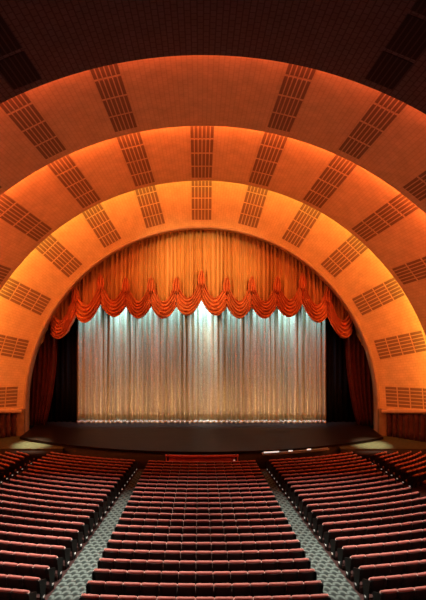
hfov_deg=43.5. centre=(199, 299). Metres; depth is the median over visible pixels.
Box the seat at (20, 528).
[16,524,28,533]
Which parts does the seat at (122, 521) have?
backrest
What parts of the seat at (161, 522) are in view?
backrest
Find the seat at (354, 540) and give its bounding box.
[349,536,362,545]
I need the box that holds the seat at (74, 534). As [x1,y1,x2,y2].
[65,529,82,550]
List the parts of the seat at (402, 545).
backrest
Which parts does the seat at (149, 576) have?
backrest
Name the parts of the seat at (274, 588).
backrest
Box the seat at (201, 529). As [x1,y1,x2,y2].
[197,526,209,533]
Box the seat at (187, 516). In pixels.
[184,513,196,519]
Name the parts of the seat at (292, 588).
backrest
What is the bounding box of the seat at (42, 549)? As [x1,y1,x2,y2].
[36,544,50,554]
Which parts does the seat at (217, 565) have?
backrest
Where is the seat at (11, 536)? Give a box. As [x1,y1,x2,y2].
[7,532,19,541]
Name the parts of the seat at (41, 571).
backrest, panel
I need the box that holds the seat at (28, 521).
[24,517,35,525]
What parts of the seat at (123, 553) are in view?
backrest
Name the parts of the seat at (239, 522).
backrest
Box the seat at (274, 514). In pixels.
[272,512,284,518]
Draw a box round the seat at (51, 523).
[47,520,59,527]
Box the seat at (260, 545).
[256,541,270,550]
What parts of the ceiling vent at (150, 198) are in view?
grille panel, grille panel, grille panel, grille panel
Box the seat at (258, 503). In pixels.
[255,501,266,506]
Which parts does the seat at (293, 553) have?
backrest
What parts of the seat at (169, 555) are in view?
backrest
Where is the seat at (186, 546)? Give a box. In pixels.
[181,542,195,550]
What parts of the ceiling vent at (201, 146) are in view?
grille panel, grille panel, grille panel, grille panel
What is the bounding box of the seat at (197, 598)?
[195,597,213,599]
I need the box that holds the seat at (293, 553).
[289,548,305,559]
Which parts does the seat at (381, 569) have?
backrest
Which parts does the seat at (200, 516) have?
backrest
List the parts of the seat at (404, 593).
backrest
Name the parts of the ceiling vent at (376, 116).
grille panel, grille panel, grille panel, grille panel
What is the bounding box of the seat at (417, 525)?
[412,520,422,529]
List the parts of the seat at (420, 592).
backrest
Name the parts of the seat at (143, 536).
backrest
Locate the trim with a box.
[23,225,379,432]
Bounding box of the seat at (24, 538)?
[19,533,31,542]
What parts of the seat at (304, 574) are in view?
backrest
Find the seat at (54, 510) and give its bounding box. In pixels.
[50,506,60,513]
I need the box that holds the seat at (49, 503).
[46,500,55,506]
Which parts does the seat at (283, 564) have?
backrest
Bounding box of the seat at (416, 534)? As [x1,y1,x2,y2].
[411,529,422,539]
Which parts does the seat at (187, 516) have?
backrest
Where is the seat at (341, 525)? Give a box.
[335,521,347,529]
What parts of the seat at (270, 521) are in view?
backrest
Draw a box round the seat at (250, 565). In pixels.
[245,560,261,571]
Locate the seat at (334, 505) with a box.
[329,502,339,508]
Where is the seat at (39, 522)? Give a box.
[36,519,47,526]
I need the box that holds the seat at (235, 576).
[230,571,247,583]
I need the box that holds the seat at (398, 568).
[390,562,405,575]
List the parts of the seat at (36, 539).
backrest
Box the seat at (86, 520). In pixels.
[77,515,93,535]
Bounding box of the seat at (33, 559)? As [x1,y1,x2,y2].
[27,553,42,564]
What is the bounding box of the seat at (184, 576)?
[178,571,195,584]
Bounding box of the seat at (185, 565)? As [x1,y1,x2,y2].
[179,560,195,571]
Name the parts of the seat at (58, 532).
backrest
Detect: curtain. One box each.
[40,230,362,345]
[77,300,325,423]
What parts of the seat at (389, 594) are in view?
panel, backrest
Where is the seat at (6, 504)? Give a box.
[1,501,10,507]
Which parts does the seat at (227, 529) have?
backrest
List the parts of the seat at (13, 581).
backrest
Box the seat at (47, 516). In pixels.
[43,512,53,519]
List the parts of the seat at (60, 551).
backrest, panel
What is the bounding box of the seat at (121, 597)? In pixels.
[118,595,137,599]
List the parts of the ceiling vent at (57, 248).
grille panel, grille panel, grille panel, grille panel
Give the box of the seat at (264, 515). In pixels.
[259,512,271,518]
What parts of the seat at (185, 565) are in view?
backrest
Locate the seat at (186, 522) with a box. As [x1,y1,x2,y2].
[184,520,196,528]
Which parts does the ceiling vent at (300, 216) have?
grille panel, grille panel, grille panel, grille panel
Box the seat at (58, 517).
[54,513,65,520]
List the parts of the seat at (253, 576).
backrest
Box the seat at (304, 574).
[298,569,316,581]
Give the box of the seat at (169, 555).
[165,550,180,561]
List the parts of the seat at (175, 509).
backrest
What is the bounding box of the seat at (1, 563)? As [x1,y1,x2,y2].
[0,562,3,573]
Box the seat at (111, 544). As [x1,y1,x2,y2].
[107,540,122,549]
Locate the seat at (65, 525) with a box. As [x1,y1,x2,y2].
[59,521,71,529]
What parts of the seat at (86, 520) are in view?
panel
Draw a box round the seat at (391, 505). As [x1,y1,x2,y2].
[385,502,394,509]
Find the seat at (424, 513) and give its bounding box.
[422,512,425,520]
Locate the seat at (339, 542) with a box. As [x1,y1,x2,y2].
[330,537,349,559]
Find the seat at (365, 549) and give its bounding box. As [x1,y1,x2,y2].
[356,544,370,554]
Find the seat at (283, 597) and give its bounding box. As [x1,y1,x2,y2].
[272,595,291,599]
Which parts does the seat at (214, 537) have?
backrest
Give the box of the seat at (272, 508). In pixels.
[269,506,281,512]
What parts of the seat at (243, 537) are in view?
backrest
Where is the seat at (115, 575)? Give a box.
[110,569,126,582]
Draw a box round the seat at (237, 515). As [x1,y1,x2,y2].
[234,513,246,519]
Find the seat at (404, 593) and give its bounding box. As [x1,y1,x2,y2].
[397,587,414,599]
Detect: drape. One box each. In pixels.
[0,413,15,437]
[29,322,56,425]
[47,317,76,421]
[326,317,355,421]
[346,322,373,425]
[387,413,425,441]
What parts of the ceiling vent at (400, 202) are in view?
grille panel, grille panel, grille panel, grille panel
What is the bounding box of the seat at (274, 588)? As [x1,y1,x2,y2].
[268,582,286,596]
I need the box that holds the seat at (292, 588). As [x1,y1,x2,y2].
[286,581,303,595]
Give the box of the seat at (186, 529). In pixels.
[183,526,196,535]
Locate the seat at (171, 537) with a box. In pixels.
[168,534,181,542]
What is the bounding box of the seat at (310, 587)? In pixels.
[304,580,323,594]
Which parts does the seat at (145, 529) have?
backrest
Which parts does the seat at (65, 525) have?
backrest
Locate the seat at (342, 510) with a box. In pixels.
[334,507,345,514]
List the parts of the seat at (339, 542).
panel, backrest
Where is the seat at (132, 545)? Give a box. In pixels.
[122,540,136,549]
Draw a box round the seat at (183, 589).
[177,583,195,597]
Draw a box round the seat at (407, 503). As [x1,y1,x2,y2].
[403,499,412,507]
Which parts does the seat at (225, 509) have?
backrest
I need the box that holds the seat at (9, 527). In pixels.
[5,523,16,532]
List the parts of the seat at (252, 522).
backrest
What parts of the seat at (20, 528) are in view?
backrest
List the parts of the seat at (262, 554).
backrest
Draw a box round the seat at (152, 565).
[147,560,162,571]
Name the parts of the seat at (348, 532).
backrest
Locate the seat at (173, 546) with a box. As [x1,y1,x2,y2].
[166,542,181,552]
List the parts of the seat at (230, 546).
backrest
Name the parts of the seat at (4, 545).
backrest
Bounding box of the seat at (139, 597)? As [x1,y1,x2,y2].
[137,596,156,599]
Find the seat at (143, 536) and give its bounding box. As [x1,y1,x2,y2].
[140,533,153,541]
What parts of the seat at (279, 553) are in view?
backrest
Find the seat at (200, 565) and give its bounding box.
[196,560,211,571]
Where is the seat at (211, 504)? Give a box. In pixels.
[209,502,219,507]
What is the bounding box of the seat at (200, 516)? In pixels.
[197,513,208,519]
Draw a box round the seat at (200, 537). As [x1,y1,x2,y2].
[196,534,210,541]
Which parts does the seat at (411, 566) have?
backrest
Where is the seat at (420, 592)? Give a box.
[414,586,425,599]
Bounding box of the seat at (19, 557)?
[13,552,27,563]
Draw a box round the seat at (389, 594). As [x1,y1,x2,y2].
[372,589,398,599]
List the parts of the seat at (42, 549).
backrest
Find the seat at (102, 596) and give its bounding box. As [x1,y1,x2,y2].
[99,594,118,599]
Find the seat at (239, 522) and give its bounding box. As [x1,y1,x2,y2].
[236,519,248,526]
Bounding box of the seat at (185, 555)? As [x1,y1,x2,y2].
[180,551,195,560]
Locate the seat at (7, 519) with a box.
[3,515,14,523]
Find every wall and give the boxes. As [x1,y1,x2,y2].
[0,449,62,461]
[21,439,381,468]
[341,450,425,461]
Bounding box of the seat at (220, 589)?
[214,583,231,597]
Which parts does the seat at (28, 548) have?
backrest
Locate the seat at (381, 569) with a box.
[374,563,390,576]
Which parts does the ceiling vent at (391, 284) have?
grille panel, grille panel, grille panel, grille panel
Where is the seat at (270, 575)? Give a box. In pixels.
[264,570,281,582]
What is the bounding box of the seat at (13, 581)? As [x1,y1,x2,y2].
[6,575,23,589]
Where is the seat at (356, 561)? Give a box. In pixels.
[344,554,365,579]
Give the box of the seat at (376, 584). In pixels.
[362,576,386,599]
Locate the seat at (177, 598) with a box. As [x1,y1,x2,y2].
[176,597,194,599]
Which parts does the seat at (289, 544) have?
backrest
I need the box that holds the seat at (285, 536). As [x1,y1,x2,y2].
[281,532,295,540]
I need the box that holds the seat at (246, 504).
[244,501,254,507]
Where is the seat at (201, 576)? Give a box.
[196,571,212,582]
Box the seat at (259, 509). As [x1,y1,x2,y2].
[257,506,268,512]
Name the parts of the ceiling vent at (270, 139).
grille panel, grille panel, grille panel, grille panel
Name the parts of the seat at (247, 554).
backrest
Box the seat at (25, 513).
[22,510,32,517]
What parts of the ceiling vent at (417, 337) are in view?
grille panel, grille panel, grille panel, grille panel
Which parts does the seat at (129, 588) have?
backrest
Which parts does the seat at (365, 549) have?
backrest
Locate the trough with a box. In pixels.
[262,447,328,455]
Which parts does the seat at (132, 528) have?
backrest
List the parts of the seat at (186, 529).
backrest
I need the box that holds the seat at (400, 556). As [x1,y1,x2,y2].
[393,550,408,562]
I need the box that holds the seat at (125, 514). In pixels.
[121,512,134,518]
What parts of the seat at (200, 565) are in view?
backrest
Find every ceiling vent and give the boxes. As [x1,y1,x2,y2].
[0,14,41,89]
[0,92,66,159]
[0,193,51,241]
[0,264,11,283]
[0,277,50,315]
[0,334,28,359]
[0,386,17,407]
[35,235,81,276]
[47,155,100,207]
[82,203,120,247]
[89,63,137,131]
[116,132,154,186]
[135,185,164,227]
[190,126,213,177]
[191,181,211,219]
[238,185,268,227]
[248,132,287,186]
[267,63,316,132]
[282,203,320,247]
[302,154,357,208]
[321,234,367,276]
[338,92,406,158]
[351,193,418,241]
[352,277,404,315]
[364,0,425,89]
[374,330,425,359]
[385,386,425,409]
[392,256,425,284]
[402,170,425,201]
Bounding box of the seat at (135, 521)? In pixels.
[132,518,144,525]
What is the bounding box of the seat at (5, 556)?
[0,550,13,562]
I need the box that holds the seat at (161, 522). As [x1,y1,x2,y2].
[157,519,170,526]
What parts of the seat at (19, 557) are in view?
backrest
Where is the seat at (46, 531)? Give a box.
[40,527,52,535]
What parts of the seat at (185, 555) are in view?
backrest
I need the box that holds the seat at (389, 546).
[384,541,397,552]
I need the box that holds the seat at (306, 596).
[291,594,310,599]
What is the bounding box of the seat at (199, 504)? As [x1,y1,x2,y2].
[197,502,208,507]
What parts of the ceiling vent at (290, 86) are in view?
grille panel, grille panel, grille panel, grille panel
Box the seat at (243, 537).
[239,533,252,541]
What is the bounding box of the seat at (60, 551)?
[50,545,70,568]
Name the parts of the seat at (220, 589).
backrest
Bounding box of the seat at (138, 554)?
[134,550,149,559]
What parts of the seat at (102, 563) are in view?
backrest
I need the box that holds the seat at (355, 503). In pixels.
[349,500,359,506]
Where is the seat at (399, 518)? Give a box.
[392,515,402,523]
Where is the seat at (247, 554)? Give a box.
[243,550,258,560]
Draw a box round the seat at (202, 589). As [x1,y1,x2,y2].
[195,583,213,596]
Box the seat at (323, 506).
[318,503,328,509]
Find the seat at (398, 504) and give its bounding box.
[394,500,403,508]
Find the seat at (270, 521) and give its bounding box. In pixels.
[262,518,274,525]
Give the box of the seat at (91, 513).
[82,509,98,528]
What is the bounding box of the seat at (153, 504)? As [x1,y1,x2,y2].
[151,501,161,507]
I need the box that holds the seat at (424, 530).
[422,529,425,538]
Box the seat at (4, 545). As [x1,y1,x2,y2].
[0,540,10,550]
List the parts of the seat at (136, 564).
backrest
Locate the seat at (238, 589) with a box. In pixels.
[232,583,249,596]
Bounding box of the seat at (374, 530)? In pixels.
[366,526,378,534]
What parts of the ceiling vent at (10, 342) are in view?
grille panel, grille panel, grille panel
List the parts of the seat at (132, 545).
backrest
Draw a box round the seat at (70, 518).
[65,514,76,521]
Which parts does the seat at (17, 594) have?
backrest, panel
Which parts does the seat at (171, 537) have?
backrest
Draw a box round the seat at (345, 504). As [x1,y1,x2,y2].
[339,501,349,507]
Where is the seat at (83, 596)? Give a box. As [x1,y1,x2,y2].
[79,594,99,599]
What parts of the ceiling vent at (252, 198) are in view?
grille panel, grille panel, grille panel, grille panel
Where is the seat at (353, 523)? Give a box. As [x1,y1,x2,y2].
[347,520,358,527]
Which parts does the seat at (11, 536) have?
backrest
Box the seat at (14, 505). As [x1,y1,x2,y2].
[11,502,20,509]
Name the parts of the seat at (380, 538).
backrest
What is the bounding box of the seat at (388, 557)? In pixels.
[379,552,394,563]
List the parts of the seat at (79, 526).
backrest, panel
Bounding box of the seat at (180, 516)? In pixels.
[172,513,183,520]
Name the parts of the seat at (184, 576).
backrest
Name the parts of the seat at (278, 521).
backrest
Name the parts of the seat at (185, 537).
backrest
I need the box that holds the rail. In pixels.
[165,454,238,463]
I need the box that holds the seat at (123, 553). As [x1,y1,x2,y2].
[119,549,133,559]
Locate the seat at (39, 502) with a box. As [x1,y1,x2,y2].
[36,499,45,505]
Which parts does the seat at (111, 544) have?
backrest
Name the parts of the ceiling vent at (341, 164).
grille panel, grille panel, grille panel, grille panel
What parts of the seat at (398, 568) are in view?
backrest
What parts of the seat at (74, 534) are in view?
backrest, panel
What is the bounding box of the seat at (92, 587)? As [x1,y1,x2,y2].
[86,580,105,594]
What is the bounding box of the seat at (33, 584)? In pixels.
[22,576,46,599]
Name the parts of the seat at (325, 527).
panel, backrest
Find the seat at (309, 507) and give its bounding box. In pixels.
[303,504,317,521]
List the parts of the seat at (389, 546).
backrest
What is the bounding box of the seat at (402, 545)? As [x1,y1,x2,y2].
[396,540,410,551]
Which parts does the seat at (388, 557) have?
backrest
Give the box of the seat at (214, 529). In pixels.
[210,526,223,534]
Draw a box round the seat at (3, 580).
[0,574,7,587]
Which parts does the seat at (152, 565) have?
backrest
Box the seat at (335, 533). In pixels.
[324,529,341,550]
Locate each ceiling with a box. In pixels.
[0,0,425,113]
[0,55,425,213]
[0,126,425,335]
[0,181,425,413]
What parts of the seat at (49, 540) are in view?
backrest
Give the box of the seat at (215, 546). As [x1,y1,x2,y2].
[211,542,225,551]
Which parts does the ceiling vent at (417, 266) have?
grille panel, grille panel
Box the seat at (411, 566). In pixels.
[404,560,419,573]
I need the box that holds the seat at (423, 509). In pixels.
[421,504,425,511]
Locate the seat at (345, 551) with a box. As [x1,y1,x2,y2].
[337,545,356,568]
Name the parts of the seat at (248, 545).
backrest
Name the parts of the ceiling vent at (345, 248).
grille panel, grille panel, grille panel, grille panel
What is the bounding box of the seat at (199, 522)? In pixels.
[197,520,209,526]
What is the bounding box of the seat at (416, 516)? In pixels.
[412,512,422,521]
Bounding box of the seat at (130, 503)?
[127,501,138,506]
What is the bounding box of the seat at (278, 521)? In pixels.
[274,518,288,525]
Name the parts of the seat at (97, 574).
backrest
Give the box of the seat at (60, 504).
[56,501,66,507]
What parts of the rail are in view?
panel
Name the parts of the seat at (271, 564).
backrest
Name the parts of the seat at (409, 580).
backrest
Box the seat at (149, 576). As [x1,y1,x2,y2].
[144,571,160,583]
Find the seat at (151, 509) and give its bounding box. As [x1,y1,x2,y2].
[149,507,160,513]
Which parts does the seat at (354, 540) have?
backrest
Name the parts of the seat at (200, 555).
backrest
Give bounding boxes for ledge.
[0,410,21,412]
[382,410,425,412]
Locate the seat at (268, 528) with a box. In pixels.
[264,525,277,532]
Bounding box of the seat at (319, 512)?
[307,509,323,528]
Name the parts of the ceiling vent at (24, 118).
grille panel, grille panel, grille panel, grille panel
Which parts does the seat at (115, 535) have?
backrest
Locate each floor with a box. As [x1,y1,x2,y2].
[0,436,63,449]
[0,466,425,599]
[339,436,425,449]
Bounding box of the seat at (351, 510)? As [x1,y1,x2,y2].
[345,506,355,513]
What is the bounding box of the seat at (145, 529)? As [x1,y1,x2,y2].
[142,526,155,533]
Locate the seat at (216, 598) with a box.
[214,597,233,599]
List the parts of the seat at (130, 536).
backrest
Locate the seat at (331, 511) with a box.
[323,508,334,514]
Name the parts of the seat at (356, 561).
panel, backrest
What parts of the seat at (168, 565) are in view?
backrest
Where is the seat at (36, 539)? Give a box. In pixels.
[32,534,44,543]
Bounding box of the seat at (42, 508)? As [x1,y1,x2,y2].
[39,505,49,512]
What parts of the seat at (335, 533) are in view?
panel, backrest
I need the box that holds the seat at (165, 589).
[159,583,176,596]
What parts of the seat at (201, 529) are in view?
backrest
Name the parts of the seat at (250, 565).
backrest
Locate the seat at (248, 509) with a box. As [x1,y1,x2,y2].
[245,507,256,512]
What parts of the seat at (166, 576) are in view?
backrest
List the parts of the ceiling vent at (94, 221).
grille panel, grille panel, grille panel, grille panel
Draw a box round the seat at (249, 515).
[247,513,258,519]
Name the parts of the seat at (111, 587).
backrest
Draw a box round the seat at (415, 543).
[409,538,422,549]
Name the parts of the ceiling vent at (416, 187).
grille panel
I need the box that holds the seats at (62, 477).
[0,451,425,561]
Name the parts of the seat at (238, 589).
backrest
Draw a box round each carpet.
[47,471,142,599]
[261,471,360,599]
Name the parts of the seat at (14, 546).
backrest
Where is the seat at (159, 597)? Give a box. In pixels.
[157,596,175,599]
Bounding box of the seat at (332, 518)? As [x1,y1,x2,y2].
[329,514,340,521]
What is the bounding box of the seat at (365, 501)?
[359,499,368,505]
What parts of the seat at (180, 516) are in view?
backrest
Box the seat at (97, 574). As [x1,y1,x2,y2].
[92,569,110,581]
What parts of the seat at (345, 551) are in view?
panel, backrest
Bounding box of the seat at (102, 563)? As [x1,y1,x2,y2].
[97,558,114,570]
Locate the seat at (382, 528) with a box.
[378,524,390,533]
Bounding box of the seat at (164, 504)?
[162,502,173,507]
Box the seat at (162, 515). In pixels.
[159,513,171,519]
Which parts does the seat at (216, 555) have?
backrest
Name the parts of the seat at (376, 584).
panel, backrest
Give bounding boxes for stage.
[20,421,382,452]
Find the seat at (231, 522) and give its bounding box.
[223,519,235,526]
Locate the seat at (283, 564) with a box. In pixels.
[277,559,293,570]
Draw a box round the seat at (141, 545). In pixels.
[137,541,151,550]
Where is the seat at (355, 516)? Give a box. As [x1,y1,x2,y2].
[352,512,362,519]
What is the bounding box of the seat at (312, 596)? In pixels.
[310,594,330,599]
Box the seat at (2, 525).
[0,522,5,531]
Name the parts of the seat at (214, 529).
backrest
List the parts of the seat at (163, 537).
backrest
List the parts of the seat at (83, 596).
backrest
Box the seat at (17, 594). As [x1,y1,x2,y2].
[11,589,36,599]
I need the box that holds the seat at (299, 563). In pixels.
[293,558,310,569]
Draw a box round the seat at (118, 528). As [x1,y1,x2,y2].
[114,524,128,532]
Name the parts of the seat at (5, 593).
backrest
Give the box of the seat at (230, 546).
[226,542,240,551]
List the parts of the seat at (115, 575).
backrest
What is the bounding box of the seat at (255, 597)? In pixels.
[253,596,271,599]
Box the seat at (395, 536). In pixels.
[387,532,399,541]
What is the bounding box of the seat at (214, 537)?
[211,534,224,542]
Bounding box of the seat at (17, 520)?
[13,516,24,524]
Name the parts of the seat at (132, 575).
backrest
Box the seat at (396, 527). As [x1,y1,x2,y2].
[390,523,401,532]
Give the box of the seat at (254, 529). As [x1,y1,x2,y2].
[251,525,264,533]
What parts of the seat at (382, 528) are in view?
backrest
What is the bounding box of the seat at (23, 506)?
[20,503,29,510]
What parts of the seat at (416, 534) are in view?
backrest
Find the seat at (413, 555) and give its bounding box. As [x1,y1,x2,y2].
[407,549,421,561]
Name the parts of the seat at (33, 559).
backrest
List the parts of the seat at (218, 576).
backrest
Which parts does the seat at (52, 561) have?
backrest, panel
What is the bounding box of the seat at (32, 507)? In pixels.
[29,504,39,511]
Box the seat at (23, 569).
[17,563,33,576]
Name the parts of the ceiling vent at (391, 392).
grille panel, grille panel, grille panel, grille panel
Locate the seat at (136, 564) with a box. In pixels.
[131,559,146,570]
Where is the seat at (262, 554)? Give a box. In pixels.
[258,550,273,560]
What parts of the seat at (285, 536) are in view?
backrest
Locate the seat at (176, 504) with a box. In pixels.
[174,502,184,507]
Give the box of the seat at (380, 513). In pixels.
[373,510,383,517]
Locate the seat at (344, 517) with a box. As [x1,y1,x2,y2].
[340,513,351,520]
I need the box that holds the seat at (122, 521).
[118,518,131,525]
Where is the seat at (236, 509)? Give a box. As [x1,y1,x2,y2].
[233,507,244,513]
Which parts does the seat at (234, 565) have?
backrest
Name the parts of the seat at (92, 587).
backrest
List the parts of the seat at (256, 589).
backrest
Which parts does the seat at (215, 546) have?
backrest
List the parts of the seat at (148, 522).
backrest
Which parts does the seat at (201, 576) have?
backrest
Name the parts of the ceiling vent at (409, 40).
grille panel, grille panel, grille panel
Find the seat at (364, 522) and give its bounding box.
[359,519,370,526]
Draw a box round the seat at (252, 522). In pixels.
[249,519,261,525]
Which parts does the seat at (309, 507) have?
panel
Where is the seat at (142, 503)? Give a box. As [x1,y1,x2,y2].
[139,501,150,506]
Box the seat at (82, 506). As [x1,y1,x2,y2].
[77,503,87,509]
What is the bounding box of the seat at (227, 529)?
[224,526,237,533]
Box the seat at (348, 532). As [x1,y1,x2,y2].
[342,528,354,536]
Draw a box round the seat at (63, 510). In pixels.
[60,507,71,514]
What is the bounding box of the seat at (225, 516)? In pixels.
[222,513,234,519]
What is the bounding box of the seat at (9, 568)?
[2,562,18,575]
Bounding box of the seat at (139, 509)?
[137,506,148,512]
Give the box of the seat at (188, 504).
[185,502,196,507]
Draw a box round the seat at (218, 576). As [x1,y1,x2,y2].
[213,571,229,583]
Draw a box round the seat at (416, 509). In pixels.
[412,505,421,513]
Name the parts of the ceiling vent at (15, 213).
grille panel, grille panel, grille panel, grille panel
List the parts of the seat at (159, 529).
backrest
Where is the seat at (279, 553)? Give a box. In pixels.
[274,549,288,559]
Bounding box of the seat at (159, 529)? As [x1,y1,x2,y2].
[156,526,168,533]
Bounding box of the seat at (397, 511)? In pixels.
[393,507,403,515]
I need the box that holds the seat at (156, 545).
[152,541,166,550]
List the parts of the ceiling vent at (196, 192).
grille panel, grille panel, grille panel, grille panel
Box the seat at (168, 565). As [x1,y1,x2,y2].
[163,560,179,573]
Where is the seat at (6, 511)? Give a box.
[2,507,12,515]
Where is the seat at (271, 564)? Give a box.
[261,559,277,571]
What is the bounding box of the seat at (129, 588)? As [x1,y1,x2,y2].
[123,582,140,596]
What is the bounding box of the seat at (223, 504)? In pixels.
[220,502,231,507]
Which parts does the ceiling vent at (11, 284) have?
grille panel, grille panel, grille panel, grille panel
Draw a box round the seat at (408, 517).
[402,514,412,522]
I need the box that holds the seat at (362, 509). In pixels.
[356,505,366,512]
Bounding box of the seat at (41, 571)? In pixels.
[33,565,54,590]
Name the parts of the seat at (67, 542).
backrest, panel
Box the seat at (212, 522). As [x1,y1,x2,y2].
[210,520,222,526]
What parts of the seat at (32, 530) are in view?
backrest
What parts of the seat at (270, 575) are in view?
backrest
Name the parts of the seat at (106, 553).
backrest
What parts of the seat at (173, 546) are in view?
backrest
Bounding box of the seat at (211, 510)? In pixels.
[209,507,220,513]
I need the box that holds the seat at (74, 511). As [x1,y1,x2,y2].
[71,508,82,515]
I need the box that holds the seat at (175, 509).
[173,507,184,513]
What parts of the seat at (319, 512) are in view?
panel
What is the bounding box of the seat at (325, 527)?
[318,522,335,542]
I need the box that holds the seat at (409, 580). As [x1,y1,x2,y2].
[401,573,417,587]
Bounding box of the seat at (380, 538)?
[374,533,387,543]
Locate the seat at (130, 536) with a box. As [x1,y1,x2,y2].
[126,532,139,541]
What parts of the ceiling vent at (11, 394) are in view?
grille panel, grille panel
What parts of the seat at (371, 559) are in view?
backrest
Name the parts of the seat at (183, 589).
backrest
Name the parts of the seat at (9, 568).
backrest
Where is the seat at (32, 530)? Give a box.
[28,526,40,534]
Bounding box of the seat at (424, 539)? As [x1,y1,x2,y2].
[421,538,425,548]
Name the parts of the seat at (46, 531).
backrest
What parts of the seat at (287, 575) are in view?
backrest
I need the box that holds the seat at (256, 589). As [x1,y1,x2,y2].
[250,582,268,596]
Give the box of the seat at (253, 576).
[247,571,264,583]
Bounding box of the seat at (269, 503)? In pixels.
[266,501,278,506]
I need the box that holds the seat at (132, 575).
[127,570,143,582]
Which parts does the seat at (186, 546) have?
backrest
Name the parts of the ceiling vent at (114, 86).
grille panel, grille panel, grille panel, grille panel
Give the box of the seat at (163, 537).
[154,533,167,542]
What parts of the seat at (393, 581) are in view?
backrest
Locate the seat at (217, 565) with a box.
[212,560,228,571]
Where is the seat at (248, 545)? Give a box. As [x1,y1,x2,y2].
[241,541,255,550]
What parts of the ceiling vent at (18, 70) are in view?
grille panel, grille panel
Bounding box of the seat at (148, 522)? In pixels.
[144,519,157,526]
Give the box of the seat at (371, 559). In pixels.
[365,553,380,564]
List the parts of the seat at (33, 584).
backrest, panel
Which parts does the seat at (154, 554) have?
backrest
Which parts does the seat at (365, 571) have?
panel, backrest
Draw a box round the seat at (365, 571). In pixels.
[353,565,375,590]
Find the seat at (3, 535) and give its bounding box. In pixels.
[0,531,7,540]
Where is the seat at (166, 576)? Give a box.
[161,571,178,583]
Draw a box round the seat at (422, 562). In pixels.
[419,560,425,572]
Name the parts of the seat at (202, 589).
backrest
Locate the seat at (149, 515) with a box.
[147,513,158,519]
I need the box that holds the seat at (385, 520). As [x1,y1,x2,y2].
[381,516,392,524]
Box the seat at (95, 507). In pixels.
[87,504,102,522]
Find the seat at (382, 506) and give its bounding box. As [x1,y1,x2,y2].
[376,503,385,510]
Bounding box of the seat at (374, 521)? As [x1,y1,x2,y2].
[370,517,381,525]
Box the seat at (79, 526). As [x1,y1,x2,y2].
[71,522,88,542]
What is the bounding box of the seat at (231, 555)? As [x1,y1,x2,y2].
[227,550,242,560]
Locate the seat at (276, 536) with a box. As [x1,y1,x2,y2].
[267,532,280,541]
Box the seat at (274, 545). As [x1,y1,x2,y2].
[270,540,284,550]
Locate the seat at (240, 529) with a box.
[237,526,250,533]
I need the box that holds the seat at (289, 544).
[285,540,300,549]
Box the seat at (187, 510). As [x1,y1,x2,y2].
[185,507,196,513]
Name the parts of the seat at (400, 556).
backrest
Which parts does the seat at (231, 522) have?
backrest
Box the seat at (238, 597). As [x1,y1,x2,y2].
[234,596,252,599]
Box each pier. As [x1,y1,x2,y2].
[16,409,24,435]
[378,408,386,435]
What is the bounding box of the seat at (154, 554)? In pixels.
[149,550,164,560]
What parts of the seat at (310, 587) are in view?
backrest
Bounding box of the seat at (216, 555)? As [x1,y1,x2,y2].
[212,551,226,561]
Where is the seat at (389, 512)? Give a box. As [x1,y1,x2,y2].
[383,509,393,516]
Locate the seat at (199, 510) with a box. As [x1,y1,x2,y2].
[197,508,208,513]
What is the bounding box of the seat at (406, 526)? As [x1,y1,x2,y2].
[401,522,412,531]
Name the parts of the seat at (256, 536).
backrest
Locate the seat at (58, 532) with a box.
[52,528,64,536]
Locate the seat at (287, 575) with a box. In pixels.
[281,569,298,582]
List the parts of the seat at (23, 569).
backrest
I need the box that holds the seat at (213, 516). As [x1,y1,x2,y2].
[209,513,221,519]
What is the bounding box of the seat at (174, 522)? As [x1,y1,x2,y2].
[171,519,183,526]
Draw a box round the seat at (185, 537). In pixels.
[182,534,196,542]
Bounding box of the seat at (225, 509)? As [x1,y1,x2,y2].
[221,507,232,513]
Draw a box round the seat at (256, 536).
[253,533,266,541]
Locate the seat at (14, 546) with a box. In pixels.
[10,541,23,552]
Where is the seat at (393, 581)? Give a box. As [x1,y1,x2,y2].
[385,575,402,589]
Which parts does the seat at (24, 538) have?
backrest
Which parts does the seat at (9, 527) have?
backrest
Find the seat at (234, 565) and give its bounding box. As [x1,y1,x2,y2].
[229,560,244,571]
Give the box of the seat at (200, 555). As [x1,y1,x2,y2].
[196,551,211,560]
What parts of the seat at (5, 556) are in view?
backrest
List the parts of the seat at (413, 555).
backrest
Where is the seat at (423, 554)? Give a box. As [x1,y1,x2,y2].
[420,548,425,559]
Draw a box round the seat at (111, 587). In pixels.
[105,581,122,595]
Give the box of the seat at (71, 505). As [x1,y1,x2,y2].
[66,502,76,508]
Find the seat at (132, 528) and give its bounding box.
[129,525,141,532]
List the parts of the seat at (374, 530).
backrest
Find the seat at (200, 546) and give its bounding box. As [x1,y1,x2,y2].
[196,542,210,550]
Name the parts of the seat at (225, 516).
backrest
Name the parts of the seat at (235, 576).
backrest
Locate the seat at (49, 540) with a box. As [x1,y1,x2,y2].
[44,536,58,545]
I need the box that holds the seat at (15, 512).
[12,509,22,516]
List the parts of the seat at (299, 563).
backrest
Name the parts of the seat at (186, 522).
backrest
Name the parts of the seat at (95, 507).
panel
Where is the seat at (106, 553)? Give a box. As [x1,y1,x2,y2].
[102,548,118,558]
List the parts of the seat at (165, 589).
backrest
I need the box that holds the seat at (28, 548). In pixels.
[23,543,36,553]
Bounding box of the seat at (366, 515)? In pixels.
[363,511,373,518]
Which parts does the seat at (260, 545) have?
backrest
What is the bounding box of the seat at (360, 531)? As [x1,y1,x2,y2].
[354,527,366,535]
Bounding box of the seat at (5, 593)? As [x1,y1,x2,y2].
[0,587,11,599]
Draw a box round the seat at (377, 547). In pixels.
[370,543,384,553]
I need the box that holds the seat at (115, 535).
[111,532,125,540]
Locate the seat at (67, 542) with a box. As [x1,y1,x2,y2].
[58,537,76,559]
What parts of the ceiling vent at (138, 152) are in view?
grille panel, grille panel, grille panel, grille panel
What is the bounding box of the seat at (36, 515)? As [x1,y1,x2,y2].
[32,511,42,518]
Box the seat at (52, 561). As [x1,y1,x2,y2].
[42,554,62,579]

